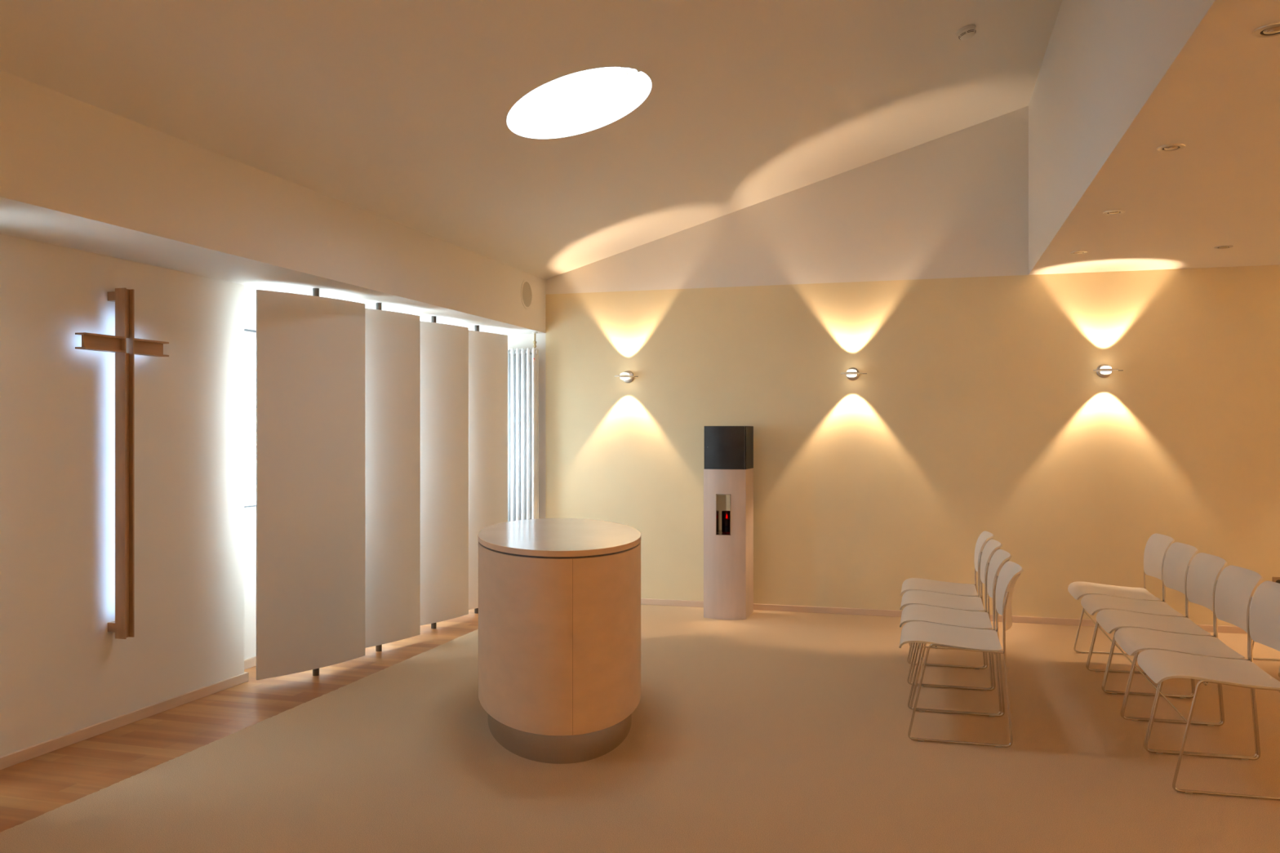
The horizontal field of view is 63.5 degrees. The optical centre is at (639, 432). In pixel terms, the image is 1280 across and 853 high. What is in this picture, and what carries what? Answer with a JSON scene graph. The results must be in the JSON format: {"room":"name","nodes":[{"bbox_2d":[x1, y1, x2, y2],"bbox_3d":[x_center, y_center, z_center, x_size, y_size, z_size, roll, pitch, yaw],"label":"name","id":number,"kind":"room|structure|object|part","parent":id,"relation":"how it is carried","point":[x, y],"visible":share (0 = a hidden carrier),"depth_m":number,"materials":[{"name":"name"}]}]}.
{"room":"house of worship","nodes":[
{"label":"house of worship","id":0,"kind":"room"},
{"bbox_2d":[0,233,244,756],"bbox_3d":[-2.602,0.285,4.878,0.202,2.230,1.999,0,0,16],"label":"wall","id":1,"kind":"structure","parent":0,"point":[62,671],"depth_m":4.83,"materials":[{"name":"white paint"}]},
{"bbox_2d":[75,288,168,639],"bbox_3d":[-2.446,0.145,4.868,0.102,1.642,0.519,0,0,16],"label":"wall cross","id":2,"kind":"object","parent":1,"relation":"attached to","point":[124,344],"visible":1,"depth_m":4.84,"materials":[{"name":"brown wood"}]},
{"bbox_3d":[-2.465,-0.410,4.725,0.057,0.072,0.233,0,0,16],"label":"arm","id":3,"kind":"part","parent":2,"relation":"part of","materials":[{"name":"brown wood"}]},
{"bbox_3d":[-2.424,0.145,4.864,0.057,1.642,0.058,0,0,16],"label":"post","id":4,"kind":"part","parent":2,"relation":"part of","materials":[{"name":"brown wood"}]},
{"bbox_3d":[-2.384,-0.410,5.002,0.057,0.072,0.228,0,0,16],"label":"arm","id":5,"kind":"part","parent":2,"relation":"part of","materials":[{"name":"brown wood"}]},
{"bbox_2d":[0,671,248,769],"bbox_3d":[-2.591,1.375,4.884,0.220,0.050,2.015,0,0,16],"label":"baseboard","id":6,"kind":"structure","parent":1,"relation":"attached to","point":[37,750],"depth_m":4.88,"materials":[{"name":"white wood"}]},
{"bbox_2d":[0,608,478,832],"bbox_3d":[0.708,1.500,2.325,8.550,0.200,11.260,0,0,16],"label":"floor","id":7,"kind":"structure","parent":0,"point":[31,788],"depth_m":4.84,"materials":[{"name":"brown wood"}]},
{"bbox_2d":[256,288,364,679],"bbox_3d":[-1.869,0.285,5.959,0.061,2.229,0.756,0,0,34],"label":"pivot lamella","id":8,"kind":"object","parent":7,"relation":"on","point":[310,349],"visible":1,"depth_m":5.89,"materials":[{"name":"white paint"},{"name":"satin nickel"}]},
{"bbox_2d":[364,302,420,651],"bbox_3d":[-1.674,0.285,6.621,0.061,2.229,0.743,0,0,35],"label":"pivot lamella","id":9,"kind":"object","parent":7,"relation":"on","point":[392,339],"visible":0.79,"depth_m":6.68,"materials":[{"name":"white paint"},{"name":"satin nickel"}]},
{"bbox_2d":[420,315,468,628],"bbox_3d":[-1.475,0.285,7.389,0.061,2.229,0.754,0,0,34],"label":"pivot lamella","id":10,"kind":"object","parent":7,"relation":"on","point":[444,348],"visible":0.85,"depth_m":7.43,"materials":[{"name":"white paint"},{"name":"satin nickel"}]},
{"bbox_2d":[468,324,507,613],"bbox_3d":[-1.265,0.285,8.012,0.061,2.229,0.743,0,0,35],"label":"pivot lamella","id":11,"kind":"object","parent":7,"relation":"on","point":[487,351],"visible":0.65,"depth_m":8.05,"materials":[{"name":"white paint"},{"name":"satin nickel"}]},
{"bbox_2d":[0,604,1279,852],"bbox_3d":[1.225,1.397,2.173,7.471,0.006,11.260,0,0,16],"label":"carpet","id":12,"kind":"object","parent":7,"relation":"on","point":[766,731],"visible":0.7,"depth_m":4.32,"materials":[{"name":"beige carpet"}]},
{"bbox_2d":[478,518,640,764],"bbox_3d":[-0.399,0.943,5.122,0.795,0.902,1.650,0,0,-6],"label":"altar","id":13,"kind":"object","parent":12,"relation":"on","point":[559,599],"visible":1,"depth_m":4.40,"materials":[{"name":"wood"}]},
{"bbox_2d":[703,467,753,619],"bbox_3d":[0.672,0.835,7.876,0.322,1.118,0.366,0,0,16],"label":"pedestal","id":14,"kind":"object","parent":12,"relation":"on","point":[728,557],"visible":0.99,"depth_m":7.71,"materials":[{"name":"white wood"}]},
{"bbox_2d":[721,511,729,533],"bbox_3d":[0.658,0.678,7.841,0.076,0.165,0.076,0,0,16],"label":"votive candle","id":15,"kind":"object","parent":14,"relation":"in","point":[725,514],"visible":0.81,"depth_m":7.81,"materials":[{"name":"red glass"}]},
{"bbox_2d":[704,426,753,469],"bbox_3d":[0.672,0.114,7.877,0.322,0.324,0.365,0,0,16],"label":"tabernacle","id":16,"kind":"object","parent":14,"relation":"on","point":[726,447],"visible":1,"depth_m":7.71,"materials":[{"name":"metal"}]},
{"bbox_2d":[900,531,994,666],"bbox_3d":[1.899,1.008,6.396,0.552,0.771,0.522,0,0,16],"label":"chair","id":17,"kind":"object","parent":12,"relation":"on","point":[912,584],"visible":0.76,"depth_m":6.43,"materials":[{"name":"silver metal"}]},
{"bbox_3d":[1.850,0.971,6.410,0.450,0.058,0.503,0,0,16],"label":"seat","id":18,"kind":"part","parent":17,"relation":"part of","materials":[{"name":"white plastic"}]},
{"bbox_3d":[1.959,1.047,6.645,0.448,0.689,0.011,0,0,16],"label":"frame","id":19,"kind":"part","parent":17,"relation":"part of","materials":[{"name":"silver metal"}]},
{"bbox_3d":[2.114,0.753,6.336,0.106,0.259,0.503,0,0,16],"label":"backrest","id":20,"kind":"part","parent":17,"relation":"part of","materials":[{"name":"white plastic"}]},
{"bbox_2d":[899,539,1002,688],"bbox_3d":[1.769,1.008,5.886,0.552,0.771,0.522,0,0,16],"label":"chair","id":21,"kind":"object","parent":12,"relation":"on","point":[911,597],"visible":0.83,"depth_m":5.93,"materials":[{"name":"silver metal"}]},
{"bbox_3d":[1.720,0.971,5.900,0.450,0.058,0.503,0,0,16],"label":"seat","id":22,"kind":"part","parent":21,"relation":"part of","materials":[{"name":"white plastic"}]},
{"bbox_3d":[1.829,1.047,6.134,0.448,0.689,0.011,0,0,16],"label":"frame","id":23,"kind":"part","parent":21,"relation":"part of","materials":[{"name":"silver metal"}]},
{"bbox_3d":[1.983,0.753,5.825,0.106,0.259,0.503,0,0,16],"label":"backrest","id":24,"kind":"part","parent":21,"relation":"part of","materials":[{"name":"white plastic"}]},
{"bbox_2d":[899,549,1011,714],"bbox_3d":[1.638,1.008,5.375,0.552,0.771,0.522,0,0,16],"label":"chair","id":25,"kind":"object","parent":12,"relation":"on","point":[913,612],"visible":0.8,"depth_m":5.41,"materials":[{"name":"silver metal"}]},
{"bbox_3d":[1.589,0.971,5.389,0.450,0.058,0.503,0,0,16],"label":"seat","id":26,"kind":"part","parent":25,"relation":"part of","materials":[{"name":"white plastic"}]},
{"bbox_3d":[1.698,1.047,5.624,0.448,0.689,0.011,0,0,16],"label":"frame","id":27,"kind":"part","parent":25,"relation":"part of","materials":[{"name":"silver metal"}]},
{"bbox_3d":[1.853,0.753,5.315,0.106,0.259,0.503,0,0,16],"label":"backrest","id":28,"kind":"part","parent":25,"relation":"part of","materials":[{"name":"white plastic"}]},
{"bbox_2d":[898,560,1023,747],"bbox_3d":[1.508,1.008,4.865,0.552,0.771,0.522,0,0,16],"label":"chair","id":29,"kind":"object","parent":12,"relation":"on","point":[978,640],"visible":1,"depth_m":4.83,"materials":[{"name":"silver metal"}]},
{"bbox_3d":[1.459,0.971,4.879,0.450,0.058,0.503,0,0,16],"label":"seat","id":30,"kind":"part","parent":29,"relation":"part of","materials":[{"name":"white plastic"}]},
{"bbox_3d":[1.568,1.047,5.114,0.448,0.689,0.011,0,0,16],"label":"frame","id":31,"kind":"part","parent":29,"relation":"part of","materials":[{"name":"silver metal"}]},
{"bbox_3d":[1.722,0.753,4.804,0.106,0.259,0.503,0,0,16],"label":"backrest","id":32,"kind":"part","parent":29,"relation":"part of","materials":[{"name":"white plastic"}]},
{"bbox_2d":[1067,533,1174,672],"bbox_3d":[2.903,1.008,6.237,0.552,0.771,0.522,0,0,15],"label":"chair","id":33,"kind":"object","parent":12,"relation":"on","point":[1157,545],"visible":0.88,"depth_m":6.29,"materials":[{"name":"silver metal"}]},
{"bbox_3d":[2.961,1.047,6.486,0.448,0.689,0.011,0,0,15],"label":"frame","id":34,"kind":"part","parent":33,"relation":"part of","materials":[{"name":"silver metal"}]},
{"bbox_3d":[2.854,0.971,6.250,0.450,0.058,0.503,0,0,15],"label":"seat","id":35,"kind":"part","parent":33,"relation":"part of","materials":[{"name":"white plastic"}]},
{"bbox_3d":[2.826,1.047,5.993,0.448,0.689,0.011,0,0,15],"label":"frame","id":36,"kind":"part","parent":33,"relation":"part of","materials":[{"name":"silver metal"}]},
{"bbox_3d":[3.118,0.753,6.178,0.106,0.259,0.503,0,0,15],"label":"backrest","id":37,"kind":"part","parent":33,"relation":"part of","materials":[{"name":"white plastic"}]},
{"bbox_2d":[1080,542,1198,696],"bbox_3d":[2.766,1.008,5.726,0.552,0.771,0.522,0,0,15],"label":"chair","id":38,"kind":"object","parent":12,"relation":"on","point":[1179,557],"visible":0.93,"depth_m":5.77,"materials":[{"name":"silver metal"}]},
{"bbox_3d":[2.824,1.047,5.975,0.448,0.689,0.011,0,0,15],"label":"frame","id":39,"kind":"part","parent":38,"relation":"part of","materials":[{"name":"silver metal"}]},
{"bbox_3d":[2.717,0.971,5.739,0.450,0.058,0.503,0,0,15],"label":"seat","id":40,"kind":"part","parent":38,"relation":"part of","materials":[{"name":"white plastic"}]},
{"bbox_3d":[2.689,1.047,5.482,0.448,0.689,0.011,0,0,15],"label":"frame","id":41,"kind":"part","parent":38,"relation":"part of","materials":[{"name":"silver metal"}]},
{"bbox_3d":[2.982,0.753,5.667,0.106,0.259,0.503,0,0,15],"label":"backrest","id":42,"kind":"part","parent":38,"relation":"part of","materials":[{"name":"white plastic"}]},
{"bbox_2d":[1096,552,1227,724],"bbox_3d":[2.630,1.008,5.215,0.552,0.771,0.522,0,0,15],"label":"chair","id":43,"kind":"object","parent":12,"relation":"on","point":[1204,571],"visible":0.92,"depth_m":5.25,"materials":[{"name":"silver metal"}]},
{"bbox_3d":[2.687,1.047,5.464,0.448,0.689,0.011,0,0,15],"label":"frame","id":44,"kind":"part","parent":43,"relation":"part of","materials":[{"name":"silver metal"}]},
{"bbox_3d":[2.580,0.971,5.228,0.450,0.058,0.503,0,0,15],"label":"seat","id":45,"kind":"part","parent":43,"relation":"part of","materials":[{"name":"white plastic"}]},
{"bbox_3d":[2.553,1.047,4.971,0.448,0.689,0.011,0,0,15],"label":"frame","id":46,"kind":"part","parent":43,"relation":"part of","materials":[{"name":"silver metal"}]},
{"bbox_3d":[2.845,0.753,5.156,0.106,0.259,0.503,0,0,15],"label":"backrest","id":47,"kind":"part","parent":43,"relation":"part of","materials":[{"name":"white plastic"}]},
{"bbox_2d":[1114,565,1262,757],"bbox_3d":[2.493,1.008,4.703,0.552,0.771,0.522,0,0,15],"label":"chair","id":48,"kind":"object","parent":12,"relation":"on","point":[1236,586],"visible":0.94,"depth_m":4.74,"materials":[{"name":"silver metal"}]},
{"bbox_3d":[2.551,1.047,4.952,0.448,0.689,0.011,0,0,15],"label":"frame","id":49,"kind":"part","parent":48,"relation":"part of","materials":[{"name":"silver metal"}]},
{"bbox_3d":[2.443,0.971,4.717,0.450,0.058,0.503,0,0,15],"label":"seat","id":50,"kind":"part","parent":48,"relation":"part of","materials":[{"name":"white plastic"}]},
{"bbox_3d":[2.416,1.047,4.460,0.448,0.689,0.011,0,0,15],"label":"frame","id":51,"kind":"part","parent":48,"relation":"part of","materials":[{"name":"silver metal"}]},
{"bbox_3d":[2.708,0.753,4.644,0.106,0.259,0.503,0,0,15],"label":"backrest","id":52,"kind":"part","parent":48,"relation":"part of","materials":[{"name":"white plastic"}]},
{"bbox_2d":[1137,581,1279,800],"bbox_3d":[2.356,1.008,4.192,0.552,0.771,0.522,0,0,15],"label":"chair","id":53,"kind":"object","parent":12,"relation":"on","point":[1160,665],"visible":1,"depth_m":4.25,"materials":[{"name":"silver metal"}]},
{"bbox_3d":[2.414,1.047,4.441,0.448,0.689,0.011,0,0,15],"label":"frame","id":54,"kind":"part","parent":53,"relation":"part of","materials":[{"name":"silver metal"}]},
{"bbox_3d":[2.307,0.971,4.206,0.450,0.058,0.503,0,0,15],"label":"seat","id":55,"kind":"part","parent":53,"relation":"part of","materials":[{"name":"white plastic"}]},
{"bbox_3d":[2.279,1.047,3.948,0.448,0.689,0.011,0,0,15],"label":"frame","id":56,"kind":"part","parent":53,"relation":"part of","materials":[{"name":"silver metal"}]},
{"bbox_3d":[2.571,0.753,4.133,0.106,0.259,0.503,0,0,15],"label":"backrest","id":57,"kind":"part","parent":53,"relation":"part of","materials":[{"name":"white plastic"}]},
{"bbox_2d":[1252,586,1279,677],"bbox_3d":[3.900,1.008,6.037,0.552,0.771,0.522,0,0,15],"label":"chair","id":58,"kind":"object","parent":12,"relation":"on","point":[1253,642],"visible":0.12,"depth_m":6.32,"materials":[{"name":"silver metal"}]},
{"bbox_3d":[3.955,1.047,6.287,0.448,0.689,0.011,0,0,15],"label":"frame","id":59,"kind":"part","parent":58,"relation":"part of","materials":[{"name":"silver metal"}]},
{"bbox_2d":[244,292,256,659],"bbox_3d":[-3.236,0.285,3.481,0.230,2.230,11.260,0,0,16],"label":"wall","id":60,"kind":"structure","parent":0,"point":[250,300],"depth_m":6.17,"materials":[{"name":"white paint"}]},
{"bbox_2d":[244,328,256,536],"bbox_3d":[-2.107,-0.004,7.146,0.135,1.232,3.430,0,0,16],"label":"window","id":61,"kind":"structure","parent":60,"relation":"in","point":[250,510],"depth_m":6.24,"materials":[{"name":"white glass"}]},
{"bbox_3d":[-2.064,0.607,7.134,0.045,0.010,3.430,0,0,16],"label":"sill","id":62,"kind":"part","parent":61,"relation":"part of","materials":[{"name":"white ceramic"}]},
{"bbox_2d":[0,70,545,334],"bbox_3d":[-2.883,-1.063,3.377,1.067,0.466,11.260,0,0,16],"label":"beam","id":63,"kind":"structure","parent":60,"relation":"attached to","point":[75,174],"depth_m":4.80,"materials":[{"name":"white paint"}]},
{"bbox_2d":[520,279,533,309],"bbox_3d":[-0.900,-1.100,8.232,0.006,0.236,0.236,0,0,16],"label":"speaker","id":64,"kind":"object","parent":63,"relation":"attached to","point":[526,295],"visible":1,"depth_m":8.23},
{"bbox_2d":[522,281,531,306],"bbox_3d":[-0.902,-1.100,8.232,0.003,0.200,0.200,0,0,16],"label":"grille","id":65,"kind":"object","parent":64,"relation":"attached to","point":[526,286],"depth_m":8.23,"materials":[{"name":"fabric"}]},
{"bbox_2d":[244,656,256,670],"bbox_3d":[-1.969,1.373,7.364,0.018,0.055,3.094,0,0,16],"label":"baseboard","id":66,"kind":"structure","parent":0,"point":[249,663],"depth_m":6.14,"materials":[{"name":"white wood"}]},
{"bbox_2d":[0,0,1279,279],"bbox_3d":[1.090,-1.824,2.265,7.783,1.342,11.360,0,0,16],"label":"ceiling","id":67,"kind":"structure","parent":0,"point":[397,111],"depth_m":5.14,"materials":[{"name":"white paint"}]},
{"bbox_2d":[506,66,648,130],"bbox_3d":[-0.328,-1.758,5.326,0.812,0.284,0.840,0,0,16],"label":"dome","id":68,"kind":"object","parent":67,"relation":"attached to","point":[634,95],"visible":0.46,"depth_m":5.65,"materials":[{"name":"white plastic"}]},
{"bbox_2d":[955,24,976,39],"bbox_3d":[1.819,-2.230,5.771,0.108,0.070,0.110,0,0,16],"label":"smoke detector","id":69,"kind":"object","parent":67,"relation":"attached to","point":[966,33],"visible":1,"depth_m":5.74,"materials":[{"name":"white plastic"}]},
{"bbox_2d":[1070,250,1087,253],"bbox_3d":[2.803,-1.148,6.608,0.104,0.009,0.104,0,0,16],"label":"recessed light","id":70,"kind":"object","parent":67,"relation":"in","point":[1077,251],"visible":1,"depth_m":6.59,"materials":[{"name":"silver metal"}]},
{"bbox_2d":[1102,209,1124,214],"bbox_3d":[2.477,-1.148,5.401,0.104,0.009,0.104,0,0,16],"label":"recessed light","id":71,"kind":"object","parent":67,"relation":"in","point":[1113,211],"visible":1,"depth_m":5.39,"materials":[{"name":"silver metal"}]},
{"bbox_2d":[1156,143,1185,151],"bbox_3d":[2.144,-1.148,4.175,0.104,0.009,0.104,0,0,16],"label":"recessed light","id":72,"kind":"object","parent":67,"relation":"in","point":[1171,147],"visible":1,"depth_m":4.16,"materials":[{"name":"silver metal"}]},
{"bbox_2d":[1213,244,1233,248],"bbox_3d":[3.620,-1.148,6.415,0.104,0.009,0.104,0,0,16],"label":"recessed light","id":73,"kind":"object","parent":67,"relation":"in","point":[1225,246],"visible":1,"depth_m":6.40,"materials":[{"name":"silver metal"}]},
{"bbox_2d":[1252,22,1279,37],"bbox_3d":[1.811,-1.148,2.956,0.104,0.009,0.104,0,0,16],"label":"recessed light","id":74,"kind":"object","parent":67,"relation":"in","point":[1271,29],"visible":1,"depth_m":2.95,"materials":[{"name":"silver metal"}]},
{"bbox_2d":[503,66,1279,626],"bbox_3d":[2.320,-0.800,7.823,8.550,4.400,0.200,0,0,16],"label":"wall","id":75,"kind":"structure","parent":0,"point":[980,405],"depth_m":7.80,"materials":[{"name":"white paint"}]},
{"bbox_2d":[507,331,538,521],"bbox_3d":[-1.031,0.226,8.614,0.424,2.112,0.167,0,0,16],"label":"radiator","id":76,"kind":"object","parent":75,"relation":"attached to","point":[523,363],"visible":0.39,"depth_m":8.54,"materials":[{"name":"white metal"}]},
{"bbox_2d":[614,370,638,382],"bbox_3d":[-0.107,-0.453,8.335,0.195,0.098,0.182,0,0,16],"label":"wall lamp","id":77,"kind":"object","parent":75,"relation":"attached to","point":[628,376],"visible":1,"depth_m":8.32,"materials":[{"name":"silver metal"}]},
{"bbox_2d":[840,367,866,380],"bbox_3d":[1.618,-0.448,7.829,0.195,0.098,0.182,0,0,16],"label":"wall lamp","id":78,"kind":"object","parent":75,"relation":"attached to","point":[852,374],"visible":1,"depth_m":7.80,"materials":[{"name":"silver metal"}]},
{"bbox_2d":[640,598,1247,634],"bbox_3d":[2.801,1.370,7.570,7.483,0.046,0.016,0,0,16],"label":"baseboard","id":79,"kind":"structure","parent":75,"relation":"attached to","point":[1063,621],"depth_m":7.88,"materials":[{"name":"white wood"}]},
{"bbox_2d":[1093,364,1123,377],"bbox_3d":[3.318,-0.442,7.331,0.195,0.098,0.182,0,0,16],"label":"wall lamp","id":80,"kind":"object","parent":75,"relation":"attached to","point":[1103,371],"visible":1,"depth_m":7.31,"materials":[{"name":"silver metal"}]},
{"bbox_2d":[1271,577,1279,583],"bbox_3d":[4.391,1.035,7.106,0.082,0.082,0.010,0,0,16],"label":"wall socket","id":81,"kind":"object","parent":75,"relation":"attached to","point":[1277,580],"visible":0.44,"depth_m":7.11,"materials":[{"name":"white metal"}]},
{"bbox_2d":[1028,0,1215,274],"bbox_3d":[1.436,-2.027,2.111,0.151,1.746,11.265,0,0,15],"label":"wall","id":82,"kind":"structure","parent":0,"point":[1103,60],"depth_m":4.87,"materials":[{"name":"white paint"}]},
{"label":"outside","id":83,"kind":"structure","parent":0,"visible":0},
{"bbox_3d":[-28.584,6.550,29.221,48.700,0.300,120.000,0,0,16],"label":"ground","id":84,"kind":"structure","parent":83,"visible":0},
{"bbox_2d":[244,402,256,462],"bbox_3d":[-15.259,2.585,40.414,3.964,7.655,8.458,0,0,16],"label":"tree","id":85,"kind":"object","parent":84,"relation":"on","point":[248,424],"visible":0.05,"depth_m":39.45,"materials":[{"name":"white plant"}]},
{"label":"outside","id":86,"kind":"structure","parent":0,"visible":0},
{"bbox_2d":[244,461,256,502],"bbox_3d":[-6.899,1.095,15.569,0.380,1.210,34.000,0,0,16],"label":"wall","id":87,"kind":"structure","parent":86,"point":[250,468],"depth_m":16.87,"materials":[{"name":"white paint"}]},
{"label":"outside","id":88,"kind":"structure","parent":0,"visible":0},
{"bbox_2d":[244,502,256,505],"bbox_3d":[-2.647,1.090,12.760,0.320,0.860,31.000,0,0,16],"label":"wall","id":89,"kind":"structure","parent":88,"point":[249,503],"depth_m":9.65,"materials":[{"name":"white paint"}]}
]}

